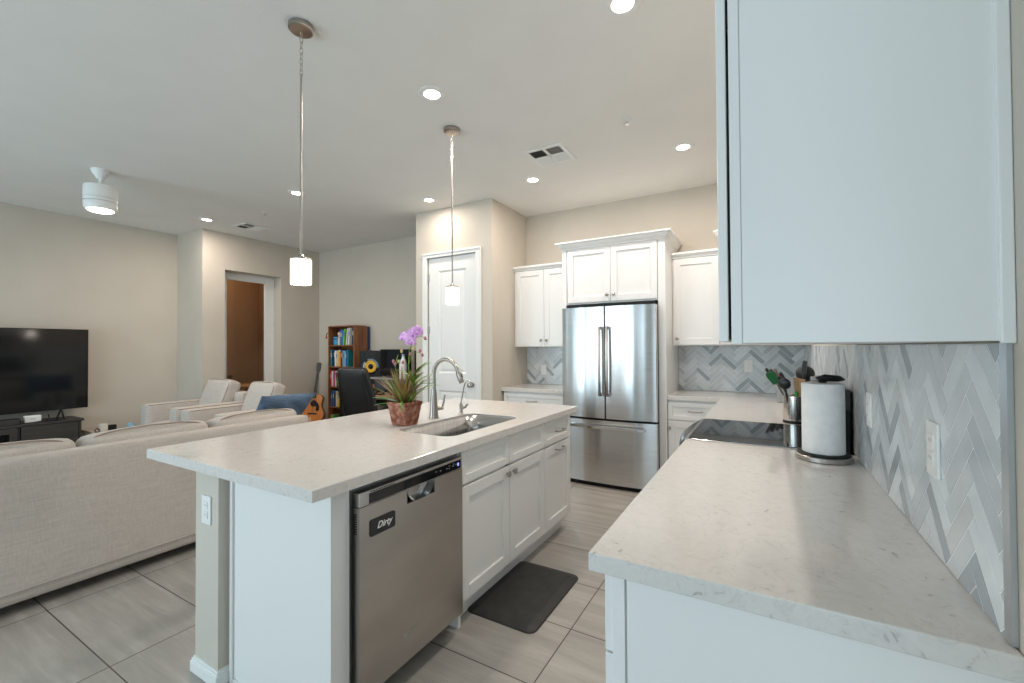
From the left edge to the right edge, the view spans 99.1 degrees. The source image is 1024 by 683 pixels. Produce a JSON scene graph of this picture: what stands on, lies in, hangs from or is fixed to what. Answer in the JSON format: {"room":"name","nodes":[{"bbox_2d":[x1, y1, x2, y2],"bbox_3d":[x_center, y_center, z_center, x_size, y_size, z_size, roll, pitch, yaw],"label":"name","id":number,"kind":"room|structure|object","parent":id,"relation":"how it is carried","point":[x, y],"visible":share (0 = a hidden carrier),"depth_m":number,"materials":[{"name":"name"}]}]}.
{"room":"kitchen","nodes":[
{"label":"kitchen","id":0,"kind":"room"},
{"bbox_2d":[0,202,177,434],"bbox_3d":[-6.480,-0.061,3.758,0.140,3.040,6.390,-1,-1,30],"label":"wall","id":1,"kind":"structure","parent":0,"point":[117,283],"depth_m":5.64,"materials":[{"name":"paint"}]},
{"bbox_2d":[177,231,194,400],"bbox_3d":[-4.626,-0.037,6.295,0.520,3.040,0.140,-1,-1,30],"label":"wall","id":2,"kind":"structure","parent":0,"point":[186,241],"depth_m":6.24,"materials":[{"name":"paint"}]},
{"bbox_2d":[190,472,229,682],"bbox_3d":[-0.736,0.977,2.760,0.213,0.873,2.189,-1,-1,30],"label":"wall","id":3,"kind":"structure","parent":0,"point":[210,661],"depth_m":1.81,"materials":[{"name":"paint"}]},
{"bbox_2d":[202,494,211,525],"bbox_3d":[-1.279,0.704,1.824,0.072,0.118,0.009,-1,-1,30],"label":"wall outlet","id":4,"kind":"object","parent":3,"relation":"attached to","point":[206,500],"visible":1,"depth_m":1.81,"materials":[{"name":"white plastic"}]},
{"bbox_2d":[234,281,258,390],"bbox_3d":[-4.909,0.124,7.377,0.140,2.750,1.450,-1,-1,30],"label":"wall","id":5,"kind":"structure","parent":0,"point":[246,294],"depth_m":7.66,"materials":[{"name":"paint"}]},
{"bbox_2d":[226,280,233,379],"bbox_3d":[-4.945,0.190,7.067,0.107,2.590,0.860,-1,-1,30],"label":"door","id":6,"kind":"structure","parent":5,"relation":"in","point":[230,283],"depth_m":7.40,"materials":[{"name":"paint"}]},
{"bbox_2d":[195,228,318,398],"bbox_3d":[-3.892,-0.034,6.841,0.200,3.040,1.822,-1,-1,30],"label":"wall","id":7,"kind":"structure","parent":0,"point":[296,307],"depth_m":6.72,"materials":[{"name":"paint"}]},
{"bbox_2d":[225,272,273,381],"bbox_3d":[-4.083,0.228,6.716,0.040,2.515,0.838,-1,-1,30],"label":"door frame","id":8,"kind":"structure","parent":7,"relation":"attached to","point":[268,283],"depth_m":6.97,"materials":[{"name":"white paint"}]},
{"bbox_2d":[259,284,263,380],"bbox_3d":[-4.096,0.124,7.662,0.980,2.750,0.140,-1,-1,30],"label":"wall","id":9,"kind":"structure","parent":0,"point":[261,286],"depth_m":7.81,"materials":[{"name":"paint"}]},
{"bbox_2d":[0,481,638,682],"bbox_3d":[-1.926,1.464,2.306,12.720,0.100,8.720,-1,-1,30],"label":"floor","id":10,"kind":"structure","parent":0,"point":[134,622],"depth_m":2.11,"materials":[{"name":"tile"}]},
{"bbox_2d":[0,416,83,442],"bbox_3d":[-5.717,1.183,4.461,0.405,0.562,1.875,-1,-1,30],"label":"media console","id":11,"kind":"object","parent":10,"relation":"on","point":[69,427],"visible":0.48,"depth_m":4.91,"materials":[{"name":"brown wood"}]},
{"bbox_2d":[0,418,20,426],"bbox_3d":[-5.536,0.871,4.524,0.122,0.062,0.580,-1,-1,30],"label":"bar","id":12,"kind":"object","parent":11,"relation":"on","point":[15,421],"visible":1,"depth_m":4.68,"materials":[{"name":"black plastic"}]},
{"bbox_2d":[23,415,40,422],"bbox_3d":[-5.372,0.867,4.886,0.062,0.078,0.130,-1,-1,30],"label":"router","id":13,"kind":"object","parent":11,"relation":"on","point":[31,418],"visible":0.94,"depth_m":4.87,"materials":[{"name":"white plastic"}]},
{"bbox_2d":[24,414,58,423],"bbox_3d":[-5.294,0.870,4.916,0.119,0.072,0.268,0,-1,1],"label":"power cable","id":14,"kind":"object","parent":11,"relation":"on","point":[47,414],"visible":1,"depth_m":4.94,"materials":[{"name":"black plastic"}]},
{"bbox_2d":[0,327,88,418],"bbox_3d":[-5.635,0.375,4.647,0.231,1.057,1.665,-1,-1,30],"label":"television","id":15,"kind":"object","parent":11,"relation":"on","point":[41,369],"visible":0.96,"depth_m":5.02,"materials":[{"name":"black plastic"}]},
{"bbox_2d":[81,427,97,436],"bbox_3d":[-5.076,1.281,5.389,0.500,0.385,0.245,-1,-1,30],"label":"side table","id":16,"kind":"object","parent":10,"relation":"on","point":[89,430],"visible":0.09,"depth_m":5.39,"materials":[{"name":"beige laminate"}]},
{"bbox_2d":[98,423,116,431],"bbox_3d":[-4.936,1.042,5.327,0.070,0.090,0.155,-1,-1,30],"label":"brick","id":17,"kind":"object","parent":16,"relation":"on","point":[104,426],"visible":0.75,"depth_m":5.29,"materials":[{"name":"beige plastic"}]},
{"bbox_2d":[0,408,310,608],"bbox_3d":[-2.717,0.999,3.025,1.079,0.858,2.361,-1,-1,30],"label":"sofa","id":18,"kind":"object","parent":10,"relation":"on","point":[96,504],"visible":0.58,"depth_m":2.58,"materials":[{"name":"fabric"}]},
{"bbox_2d":[0,438,75,457],"bbox_3d":[-2.884,0.775,2.384,0.261,0.413,0.724,-1,-1,30],"label":"cushion","id":19,"kind":"object","parent":18,"relation":"on","point":[29,447],"depth_m":2.50,"materials":[{"name":"fabric"}]},
{"bbox_2d":[75,420,207,446],"bbox_3d":[-2.515,0.782,3.019,0.261,0.413,0.724,-1,-1,30],"label":"cushion","id":20,"kind":"object","parent":18,"relation":"on","point":[167,428],"depth_m":2.93,"materials":[{"name":"fabric"}]},
{"bbox_2d":[206,408,296,427],"bbox_3d":[-2.150,0.788,3.648,0.261,0.413,0.709,-1,-1,30],"label":"cushion","id":21,"kind":"object","parent":18,"relation":"on","point":[259,415],"depth_m":3.56,"materials":[{"name":"fabric"}]},
{"bbox_2d":[256,393,315,414],"bbox_3d":[-2.159,0.633,4.097,0.251,0.306,0.581,-1,-1,26],"label":"throw pillow","id":22,"kind":"object","parent":18,"relation":"on","point":[299,403],"visible":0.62,"depth_m":4.03,"materials":[{"name":"blue fabric"}]},
{"bbox_2d":[141,379,246,424],"bbox_3d":[-3.852,0.972,5.381,0.902,0.989,0.875,-1,-1,30],"label":"armchair","id":23,"kind":"object","parent":10,"relation":"on","point":[216,392],"visible":0.42,"depth_m":5.40,"materials":[{"name":"fabric"}]},
{"bbox_2d":[151,420,168,423],"bbox_3d":[-3.886,1.031,5.322,0.546,0.190,0.720,-1,-1,30],"label":"seat cushion","id":24,"kind":"object","parent":23,"relation":"on","point":[152,421],"depth_m":5.19,"materials":[{"name":"fabric"}]},
{"bbox_2d":[198,379,240,404],"bbox_3d":[-3.757,0.704,5.591,0.558,0.447,0.293,-1,-1,30],"label":"cushion","id":25,"kind":"object","parent":23,"relation":"on","point":[215,390],"depth_m":5.48,"materials":[{"name":"fabric"}]},
{"bbox_2d":[181,381,286,421],"bbox_3d":[-3.010,0.961,4.892,0.852,0.989,0.875,-1,-1,30],"label":"armchair","id":26,"kind":"object","parent":10,"relation":"on","point":[257,389],"visible":0.24,"depth_m":4.98,"materials":[{"name":"fabric"}]},
{"bbox_2d":[240,381,285,410],"bbox_3d":[-2.914,0.693,5.103,0.508,0.447,0.293,-1,-1,30],"label":"cushion","id":27,"kind":"object","parent":26,"relation":"on","point":[257,389],"depth_m":5.03,"materials":[{"name":"fabric"}]},
{"bbox_2d":[240,383,250,390],"bbox_3d":[-4.309,1.092,7.093,0.400,0.800,0.400,-1,-1,30],"label":"side table","id":28,"kind":"object","parent":10,"relation":"on","point":[243,385],"visible":0.21,"depth_m":7.01,"materials":[{"name":"brown wood"}]},
{"bbox_2d":[229,481,348,682],"bbox_3d":[-0.881,0.963,1.686,0.640,0.873,0.088,-1,-1,30],"label":"end panel","id":29,"kind":"object","parent":10,"relation":"on","point":[289,572],"visible":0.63,"depth_m":1.62,"materials":[{"name":"white paint"}]},
{"bbox_2d":[328,325,366,418],"bbox_3d":[-2.607,0.617,6.919,0.610,1.728,0.260,-1,-1,30],"label":"bookcase","id":30,"kind":"object","parent":10,"relation":"on","point":[359,331],"visible":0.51,"depth_m":6.90,"materials":[{"name":"brown wood"}]},
{"bbox_2d":[347,350,352,366],"bbox_3d":[-2.512,0.261,6.853,0.026,0.260,0.168,-1,-1,30],"label":"book","id":31,"kind":"object","parent":30,"relation":"on","point":[349,352],"visible":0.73,"depth_m":6.80,"materials":[{"name":"teal paper"}]},
{"bbox_2d":[367,327,369,348],"bbox_3d":[-2.350,-0.058,6.954,0.195,0.355,0.035,-1,-1,30],"label":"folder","id":32,"kind":"object","parent":30,"relation":"attached to","point":[368,328],"visible":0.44,"depth_m":6.90,"materials":[{"name":"blue"}]},
{"bbox_2d":[335,367,387,415],"bbox_3d":[-1.724,0.879,5.315,0.660,1.150,0.785,-1,-1,20],"label":"office chair","id":33,"kind":"object","parent":10,"relation":"on","point":[356,392],"visible":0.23,"depth_m":5.01,"materials":[{"name":"black leather"}]},
{"bbox_2d":[336,375,415,416],"bbox_3d":[-1.672,0.987,6.130,1.510,0.956,0.700,-1,-1,30],"label":"desk","id":34,"kind":"object","parent":10,"relation":"on","point":[378,385],"visible":0.11,"depth_m":6.21,"materials":[{"name":"brown wood"}]},
{"bbox_2d":[360,350,386,376],"bbox_3d":[-2.052,0.321,6.498,0.330,0.388,0.320,0,-1,2],"label":"speaker","id":35,"kind":"object","parent":34,"relation":"on","point":[370,360],"visible":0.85,"depth_m":6.35},
{"bbox_2d":[376,399,389,405],"bbox_3d":[-1.753,0.841,5.994,1.310,0.025,0.280,-1,-1,30],"label":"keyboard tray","id":36,"kind":"object","parent":34,"relation":"on","point":[378,401],"depth_m":6.02,"materials":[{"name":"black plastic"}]},
{"bbox_2d":[370,375,405,380],"bbox_3d":[-1.619,0.520,6.231,1.510,0.021,0.480,-1,-1,30],"label":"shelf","id":37,"kind":"object","parent":34,"relation":"attached to","point":[381,378],"depth_m":6.16,"materials":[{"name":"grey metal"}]},
{"bbox_2d":[380,349,410,377],"bbox_3d":[-1.610,0.309,6.182,0.570,0.398,0.160,-1,-1,30],"label":"computer monitor","id":38,"kind":"object","parent":34,"relation":"on","point":[386,355],"visible":0.58,"depth_m":6.16,"materials":[{"name":"black plastic"}]},
{"bbox_2d":[399,354,406,378],"bbox_3d":[-1.485,0.337,5.959,0.106,0.334,0.106,-1,-1,30],"label":"bottle","id":39,"kind":"object","parent":34,"relation":"on","point":[403,366],"visible":0.87,"depth_m":5.92,"materials":[{"name":"white plastic"}]},
{"bbox_2d":[349,454,462,682],"bbox_3d":[-0.634,0.975,1.966,0.566,0.855,0.616,-1,-1,30],"label":"dishwasher","id":40,"kind":"object","parent":10,"relation":"on","point":[406,579],"visible":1,"depth_m":1.75,"materials":[{"name":"grey metal"}]},
{"bbox_2d":[370,510,394,536],"bbox_3d":[-0.490,0.690,1.657,0.004,0.062,0.126,-1,-1,30],"label":"sign","id":41,"kind":"object","parent":40,"relation":"attached to","point":[386,521],"visible":1,"depth_m":1.65,"materials":[{"name":"black plastic"}]},
{"bbox_2d":[449,423,544,628],"bbox_3d":[-0.239,0.973,2.659,0.575,0.873,0.932,-1,-1,30],"label":"base cabinet","id":42,"kind":"object","parent":10,"relation":"on","point":[503,479],"visible":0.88,"depth_m":2.45,"materials":[{"name":"white paint"}]},
{"bbox_2d":[147,398,576,502],"bbox_3d":[-0.586,0.518,2.698,1.199,0.041,2.294,-1,-1,30],"label":"countertop","id":43,"kind":"structure","parent":42,"relation":"on","point":[314,461],"depth_m":1.99,"materials":[{"name":"stone"}]},
{"bbox_2d":[373,325,434,425],"bbox_3d":[-0.651,0.199,2.632,0.384,0.597,0.360,0,-1,-37],"label":"potted orchid","id":44,"kind":"object","parent":43,"relation":"on","point":[404,411],"visible":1,"depth_m":2.60,"materials":[{"name":"plant"}]},
{"bbox_2d":[429,357,463,418],"bbox_3d":[-0.410,0.300,2.813,0.271,0.396,0.101,-1,-1,30],"label":"faucet","id":45,"kind":"object","parent":43,"relation":"on","point":[434,408],"visible":0.97,"depth_m":2.83,"materials":[{"name":"silver metal"}]},
{"bbox_2d":[403,415,512,435],"bbox_3d":[-0.299,0.619,2.642,0.393,0.222,0.728,-1,-1,30],"label":"sink","id":46,"kind":"object","parent":43,"relation":"in","point":[465,424],"visible":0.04,"depth_m":2.92,"materials":[{"name":"silver metal"}]},
{"bbox_2d":[458,380,472,414],"bbox_3d":[-0.317,0.381,2.992,0.119,0.239,0.043,-1,-1,30],"label":"water tap","id":47,"kind":"object","parent":43,"relation":"on","point":[461,407],"visible":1,"depth_m":3.00,"materials":[{"name":"silver metal"}]},
{"bbox_2d":[468,561,577,633],"bbox_3d":[0.080,1.396,2.440,0.405,0.018,0.615,-1,-1,30],"label":"floor mat","id":48,"kind":"object","parent":10,"relation":"on","point":[522,600],"visible":1,"depth_m":2.36,"materials":[{"name":"rubber"}]},
{"bbox_2d":[504,391,562,404],"bbox_3d":[0.368,1.002,5.067,0.750,0.873,0.658,-1,-1,30],"label":"base cabinet","id":49,"kind":"object","parent":10,"relation":"on","point":[526,397],"visible":0.19,"depth_m":4.81,"materials":[{"name":"white paint"}]},
{"bbox_2d":[501,383,562,393],"bbox_3d":[0.367,0.546,5.088,0.764,0.041,0.634,-1,-1,30],"label":"countertop","id":50,"kind":"structure","parent":49,"relation":"on","point":[528,387],"depth_m":4.93,"materials":[{"name":"stone"}]},
{"bbox_2d":[536,414,570,548],"bbox_3d":[0.120,0.979,3.265,0.586,0.873,0.474,-1,-1,30],"label":"base cabinet","id":51,"kind":"object","parent":10,"relation":"on","point":[556,448],"visible":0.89,"depth_m":3.12,"materials":[{"name":"white paint"}]},
{"bbox_2d":[562,301,659,492],"bbox_3d":[1.085,0.527,4.527,0.944,1.800,0.832,-1,-1,30],"label":"refrigerator","id":52,"kind":"object","parent":10,"relation":"on","point":[610,351],"visible":0.9,"depth_m":4.19,"materials":[{"name":"grey metal"}]},
{"bbox_2d":[555,228,681,467],"bbox_3d":[1.138,0.196,4.599,1.158,2.465,0.707,-1,-1,30],"label":"refrigerator surround","id":53,"kind":"object","parent":10,"relation":"on","point":[631,267],"visible":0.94,"depth_m":4.28,"materials":[{"name":"white paint"}]},
{"bbox_2d":[667,400,716,457],"bbox_3d":[1.827,0.983,4.220,0.501,0.873,0.658,-1,-1,30],"label":"base cabinet","id":54,"kind":"object","parent":10,"relation":"on","point":[681,414],"visible":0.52,"depth_m":4.05,"materials":[{"name":"white paint"}]},
{"bbox_2d":[679,381,850,453],"bbox_3d":[1.279,0.773,2.306,0.747,1.126,0.683,-1,-1,30],"label":"range","id":55,"kind":"object","parent":10,"relation":"on","point":[773,435],"visible":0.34,"depth_m":2.22,"materials":[{"name":"grey metal"}]},
{"bbox_2d":[688,418,801,447],"bbox_3d":[1.293,0.477,2.301,0.585,0.004,0.657,-1,-1,30],"label":"glass cooktop","id":56,"kind":"object","parent":55,"relation":"in","point":[773,435],"depth_m":2.25,"materials":[{"name":"black glass"}]},
{"bbox_2d":[605,575,1014,682],"bbox_3d":[0.821,0.950,1.389,0.640,0.873,1.340,-1,-1,30],"label":"base cabinet","id":57,"kind":"object","parent":10,"relation":"on","point":[653,635],"visible":0.26,"depth_m":0.86,"materials":[{"name":"white paint"}]},
{"bbox_2d":[588,439,1023,682],"bbox_3d":[0.803,0.493,1.395,0.672,0.041,1.364,-1,-1,30],"label":"countertop","id":58,"kind":"structure","parent":57,"relation":"on","point":[769,532],"depth_m":0.96,"materials":[{"name":"stone"}]},
{"bbox_2d":[795,374,853,464],"bbox_3d":[1.258,0.303,1.764,0.192,0.343,0.192,-1,-1,30],"label":"paper towel holder","id":59,"kind":"object","parent":58,"relation":"on","point":[847,459],"visible":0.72,"depth_m":1.72,"materials":[{"name":"silver metal"}]},
{"bbox_2d":[801,382,845,455],"bbox_3d":[1.258,0.307,1.764,0.145,0.277,0.145,-1,-1,30],"label":"paper towel roll","id":60,"kind":"object","parent":59,"relation":"on","point":[822,404],"visible":0.98,"depth_m":1.71,"materials":[{"name":"white paper"}]},
{"bbox_3d":[1.990,0.921,3.402,0.640,0.773,1.910,-1,-1,30],"label":"base cabinet","id":61,"kind":"object","parent":10,"relation":"on","visible":0},
{"bbox_2d":[667,390,796,424],"bbox_3d":[1.779,0.517,3.528,1.126,0.041,1.914,-1,-1,30],"label":"countertop","id":62,"kind":"structure","parent":61,"relation":"on","point":[737,406],"depth_m":3.42,"materials":[{"name":"stone"}]},
{"bbox_2d":[776,381,792,402],"bbox_3d":[2.236,0.407,3.577,0.115,0.174,0.158,-1,-1,30],"label":"knife block","id":63,"kind":"object","parent":62,"relation":"on","point":[779,398],"visible":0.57,"depth_m":3.53,"materials":[{"name":"silver metal"}]},
{"bbox_2d":[783,394,801,424],"bbox_3d":[1.686,0.402,2.596,0.129,0.163,0.129,-1,-1,30],"label":"utensil crock","id":64,"kind":"object","parent":62,"relation":"on","point":[792,408],"visible":0.68,"depth_m":2.55,"materials":[{"name":"silver metal"}]},
{"bbox_2d":[766,371,783,395],"bbox_3d":[1.622,0.326,2.612,0.177,0.302,0.035,-1,-1,25],"label":"spatula","id":65,"kind":"object","parent":64,"relation":"in","point":[772,377],"visible":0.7,"depth_m":2.63,"materials":[{"name":"green plastic"}]},
{"bbox_2d":[778,378,790,401],"bbox_3d":[1.618,0.345,2.573,0.076,0.258,0.042,0,-1,12],"label":"serving spoon","id":66,"kind":"object","parent":64,"relation":"in","point":[783,383],"visible":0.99,"depth_m":2.57,"materials":[{"name":"black plastic"}]},
{"bbox_2d":[793,377,805,396],"bbox_3d":[1.667,0.342,2.545,0.042,0.264,0.088,0,-1,2],"label":"slotted turner","id":67,"kind":"object","parent":64,"relation":"in","point":[797,381],"visible":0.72,"depth_m":2.54,"materials":[{"name":"brown wood"}]},
{"bbox_2d":[802,361,806,378],"bbox_3d":[1.713,0.292,2.567,0.022,0.362,0.061,0,-1,-2],"label":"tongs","id":68,"kind":"object","parent":64,"relation":"in","point":[804,364],"visible":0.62,"depth_m":2.55,"materials":[{"name":"black plastic"}]},
{"bbox_2d":[795,366,814,390],"bbox_3d":[1.741,0.309,2.601,0.038,0.330,0.108,0,-1,-43],"label":"ladle","id":69,"kind":"object","parent":64,"relation":"in","point":[810,372],"visible":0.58,"depth_m":2.58,"materials":[{"name":"black plastic"}]},
{"bbox_3d":[-3.176,1.437,7.067,0.390,0.117,0.271,-1,-1,30],"label":"guitar stand","id":70,"kind":"object","parent":10,"relation":"on","visible":0},
{"bbox_2d":[302,363,324,421],"bbox_3d":[-3.251,0.845,7.150,0.367,0.993,0.232,0,-1,-10],"label":"acoustic guitar","id":71,"kind":"object","parent":70,"relation":"on","point":[314,410],"visible":0.8,"depth_m":7.10,"materials":[{"name":"brown wood"}]},
{"bbox_2d":[0,0,716,252],"bbox_3d":[-1.943,-1.675,2.349,12.720,0.100,8.720,-1,-1,30],"label":"ceiling","id":72,"kind":"structure","parent":0,"point":[191,108],"depth_m":3.01,"materials":[{"name":"paint"}]},
{"bbox_2d":[82,167,117,213],"bbox_3d":[-3.823,-1.398,4.054,0.240,0.388,0.240,-1,-1,30],"label":"ceiling light","id":73,"kind":"object","parent":72,"relation":"hanging from","point":[101,198],"visible":1,"depth_m":3.99,"materials":[{"name":"white paint"}]},
{"bbox_2d":[198,217,214,221],"bbox_3d":[-3.923,-1.565,5.608,0.176,0.010,0.176,-1,-1,30],"label":"recessed light","id":74,"kind":"object","parent":72,"relation":"in","point":[200,218],"visible":1,"depth_m":5.59,"materials":[{"name":"white paint"}]},
{"bbox_2d":[232,222,270,231],"bbox_3d":[-3.562,-1.562,5.971,0.340,0.010,0.340,-1,-1,30],"label":"ceiling vent","id":75,"kind":"object","parent":72,"relation":"in","point":[247,226],"visible":1,"depth_m":5.96,"materials":[{"name":"white metal"}]},
{"bbox_2d":[288,190,305,195],"bbox_3d":[-2.301,-1.587,4.668,0.176,0.010,0.176,-1,-1,30],"label":"recessed light","id":76,"kind":"object","parent":72,"relation":"in","point":[293,192],"visible":0.84,"depth_m":4.65,"materials":[{"name":"white paint"}]},
{"bbox_2d":[288,17,313,285],"bbox_3d":[-1.086,-0.963,2.248,0.124,1.338,0.124,-1,-1,30],"label":"pendant lamp","id":77,"kind":"object","parent":72,"relation":"hanging from","point":[300,265],"visible":1,"depth_m":2.23,"materials":[{"name":"white glass"}]},
{"bbox_2d":[421,197,436,202],"bbox_3d":[-0.935,-1.591,4.912,0.176,0.010,0.176,-1,-1,30],"label":"recessed light","id":78,"kind":"object","parent":72,"relation":"in","point":[425,199],"visible":1,"depth_m":4.89,"materials":[{"name":"white paint"}]},
{"bbox_2d":[418,86,444,101],"bbox_3d":[-0.525,-1.621,2.861,0.176,0.010,0.176,-1,-1,30],"label":"recessed light","id":79,"kind":"object","parent":72,"relation":"in","point":[429,93],"visible":1,"depth_m":2.85,"materials":[{"name":"white paint"}]},
{"bbox_2d":[444,125,459,304],"bbox_3d":[-0.456,-0.952,3.321,0.124,1.338,0.124,-1,-1,30],"label":"pendant lamp","id":80,"kind":"object","parent":72,"relation":"hanging from","point":[452,291],"visible":1,"depth_m":3.31,"materials":[{"name":"white glass"}]},
{"bbox_2d":[524,176,541,182],"bbox_3d":[0.207,-1.605,4.337,0.176,0.010,0.176,-1,-1,30],"label":"recessed light","id":81,"kind":"object","parent":72,"relation":"in","point":[531,179],"visible":1,"depth_m":4.32,"materials":[{"name":"white paint"}]},
{"bbox_2d":[523,142,576,166],"bbox_3d":[0.334,-1.613,3.789,0.350,0.010,0.350,-1,-1,30],"label":"ceiling vent","id":82,"kind":"object","parent":72,"relation":"in","point":[556,153],"visible":1,"depth_m":3.78,"materials":[{"name":"white metal"}]},
{"bbox_2d":[604,0,640,16],"bbox_3d":[0.536,-1.637,2.117,0.176,0.010,0.176,-1,-1,30],"label":"recessed light","id":83,"kind":"object","parent":72,"relation":"in","point":[614,8],"visible":1,"depth_m":2.13,"materials":[{"name":"white paint"}]},
{"bbox_2d":[622,118,631,125],"bbox_3d":[0.848,-1.614,3.218,0.072,0.031,0.072,-1,-1,30],"label":"sprinkler","id":84,"kind":"object","parent":72,"relation":"attached to","point":[626,121],"visible":1,"depth_m":3.21,"materials":[{"name":"white paint"}]},
{"bbox_2d":[672,142,693,151],"bbox_3d":[1.428,-1.621,3.642,0.176,0.010,0.176,-1,-1,30],"label":"recessed light","id":85,"kind":"object","parent":72,"relation":"in","point":[683,146],"visible":1,"depth_m":3.63,"materials":[{"name":"white paint"}]},
{"bbox_2d":[416,198,497,401],"bbox_3d":[-0.472,-0.070,5.536,1.120,3.040,0.925,-1,-1,30],"label":"wall","id":86,"kind":"structure","parent":0,"point":[474,223],"depth_m":4.99,"materials":[{"name":"paint"}]},
{"bbox_2d":[428,253,475,401],"bbox_3d":[-0.720,0.213,5.141,0.722,2.445,0.111,-1,-1,30],"label":"door","id":87,"kind":"structure","parent":86,"relation":"in","point":[451,328],"depth_m":5.15,"materials":[{"name":"white paint"}]},
{"bbox_2d":[422,246,481,402],"bbox_3d":[-0.722,0.187,5.126,0.864,2.518,0.030,-1,-1,30],"label":"trim","id":88,"kind":"structure","parent":86,"relation":"attached to","point":[477,249],"depth_m":5.04,"materials":[{"name":"white paint"}]},
{"bbox_2d":[497,201,526,400],"bbox_3d":[-0.036,-0.076,5.292,0.120,3.040,0.700,-1,-1,30],"label":"wall","id":89,"kind":"structure","parent":0,"point":[511,225],"depth_m":5.18,"materials":[{"name":"paint"}]},
{"bbox_2d":[319,184,805,418],"bbox_3d":[-0.375,-0.065,5.954,7.275,3.040,0.175,-1,-1,30],"label":"wall","id":90,"kind":"structure","parent":0,"point":[373,285],"depth_m":6.53,"materials":[{"name":"paint"}]},
{"bbox_2d":[513,262,562,346],"bbox_3d":[0.434,-0.418,5.218,0.772,0.963,0.355,-1,-1,30],"label":"upper cabinet","id":91,"kind":"object","parent":90,"relation":"attached to","point":[538,288],"visible":0.82,"depth_m":5.12,"materials":[{"name":"white paint"}]},
{"bbox_2d":[527,347,562,384],"bbox_3d":[0.524,0.297,5.362,0.765,0.458,0.007,-1,-1,30],"label":"tile backsplash","id":92,"kind":"structure","parent":90,"relation":"attached to","point":[551,357],"depth_m":5.42,"materials":[{"name":"white tile"}]},
{"bbox_2d":[541,365,545,374],"bbox_3d":[0.393,0.353,5.429,0.072,0.118,0.009,-1,-1,30],"label":"wall outlet","id":93,"kind":"object","parent":92,"relation":"attached to","point":[543,367],"visible":1,"depth_m":5.43,"materials":[{"name":"white plastic"}]},
{"bbox_2d":[671,248,719,345],"bbox_3d":[1.864,-0.421,4.388,0.428,0.925,0.355,-1,-1,30],"label":"upper cabinet","id":94,"kind":"object","parent":90,"relation":"attached to","point":[694,273],"visible":0.93,"depth_m":4.27,"materials":[{"name":"white paint"}]},
{"bbox_2d":[678,346,804,393],"bbox_3d":[2.254,0.274,4.358,1.116,0.458,0.007,-1,-1,30],"label":"tile backsplash","id":95,"kind":"structure","parent":90,"relation":"attached to","point":[707,368],"depth_m":4.37,"materials":[{"name":"white tile"}]},
{"bbox_2d":[744,360,752,371],"bbox_3d":[2.333,0.242,4.303,0.072,0.118,0.009,-1,-1,30],"label":"wall outlet","id":96,"kind":"object","parent":95,"relation":"attached to","point":[748,364],"visible":1,"depth_m":4.30,"materials":[{"name":"white plastic"}]},
{"bbox_2d":[713,229,811,344],"bbox_3d":[2.234,-0.514,3.956,0.744,1.095,0.736,-1,-1,30],"label":"upper cabinet","id":97,"kind":"object","parent":90,"relation":"attached to","point":[715,232],"visible":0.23,"depth_m":4.07,"materials":[{"name":"white paint"}]},
{"bbox_2d":[806,0,1023,655],"bbox_3d":[1.721,-0.128,2.180,0.140,3.040,4.597,-1,-1,30],"label":"wall","id":98,"kind":"structure","parent":0,"point":[1016,6],"depth_m":0.65,"materials":[{"name":"paint"}]},
{"bbox_2d":[715,0,1016,344],"bbox_3d":[0.912,-0.522,1.337,0.403,1.066,1.341,-1,-1,30],"label":"upper cabinet","id":99,"kind":"object","parent":98,"relation":"attached to","point":[865,188],"visible":1,"depth_m":0.75,"materials":[{"name":"white paint"}]},
{"bbox_2d":[805,343,1018,647],"bbox_3d":[1.748,0.249,2.366,0.007,0.458,3.946,-1,-1,30],"label":"tile backsplash","id":100,"kind":"structure","parent":98,"relation":"attached to","point":[968,516],"depth_m":0.87,"materials":[{"name":"white tile"}]},
{"bbox_2d":[866,392,872,427],"bbox_3d":[1.259,0.241,1.539,0.009,0.118,0.072,-1,-1,30],"label":"wall outlet","id":101,"kind":"object","parent":100,"relation":"attached to","point":[869,414],"visible":1,"depth_m":1.52,"materials":[{"name":"white plastic"}]},
{"bbox_2d":[926,420,940,479],"bbox_3d":[0.919,0.235,0.954,0.009,0.118,0.072,-1,-1,30],"label":"wall outlet","id":102,"kind":"object","parent":100,"relation":"attached to","point":[932,428],"visible":1,"depth_m":0.94,"materials":[{"name":"white plastic"}]},
{"bbox_2d":[927,432,933,447],"bbox_3d":[0.916,0.216,0.955,0.003,0.029,0.032,-1,-1,30],"label":"socket","id":103,"kind":"object","parent":102,"relation":"attached to","point":[930,435],"depth_m":0.95,"materials":[{"name":"white plastic"}]},
{"bbox_2d":[928,449,933,465],"bbox_3d":[0.916,0.254,0.955,0.003,0.029,0.032,-1,-1,30],"label":"socket","id":104,"kind":"object","parent":102,"relation":"attached to","point":[930,451],"depth_m":0.95,"materials":[{"name":"white plastic"}]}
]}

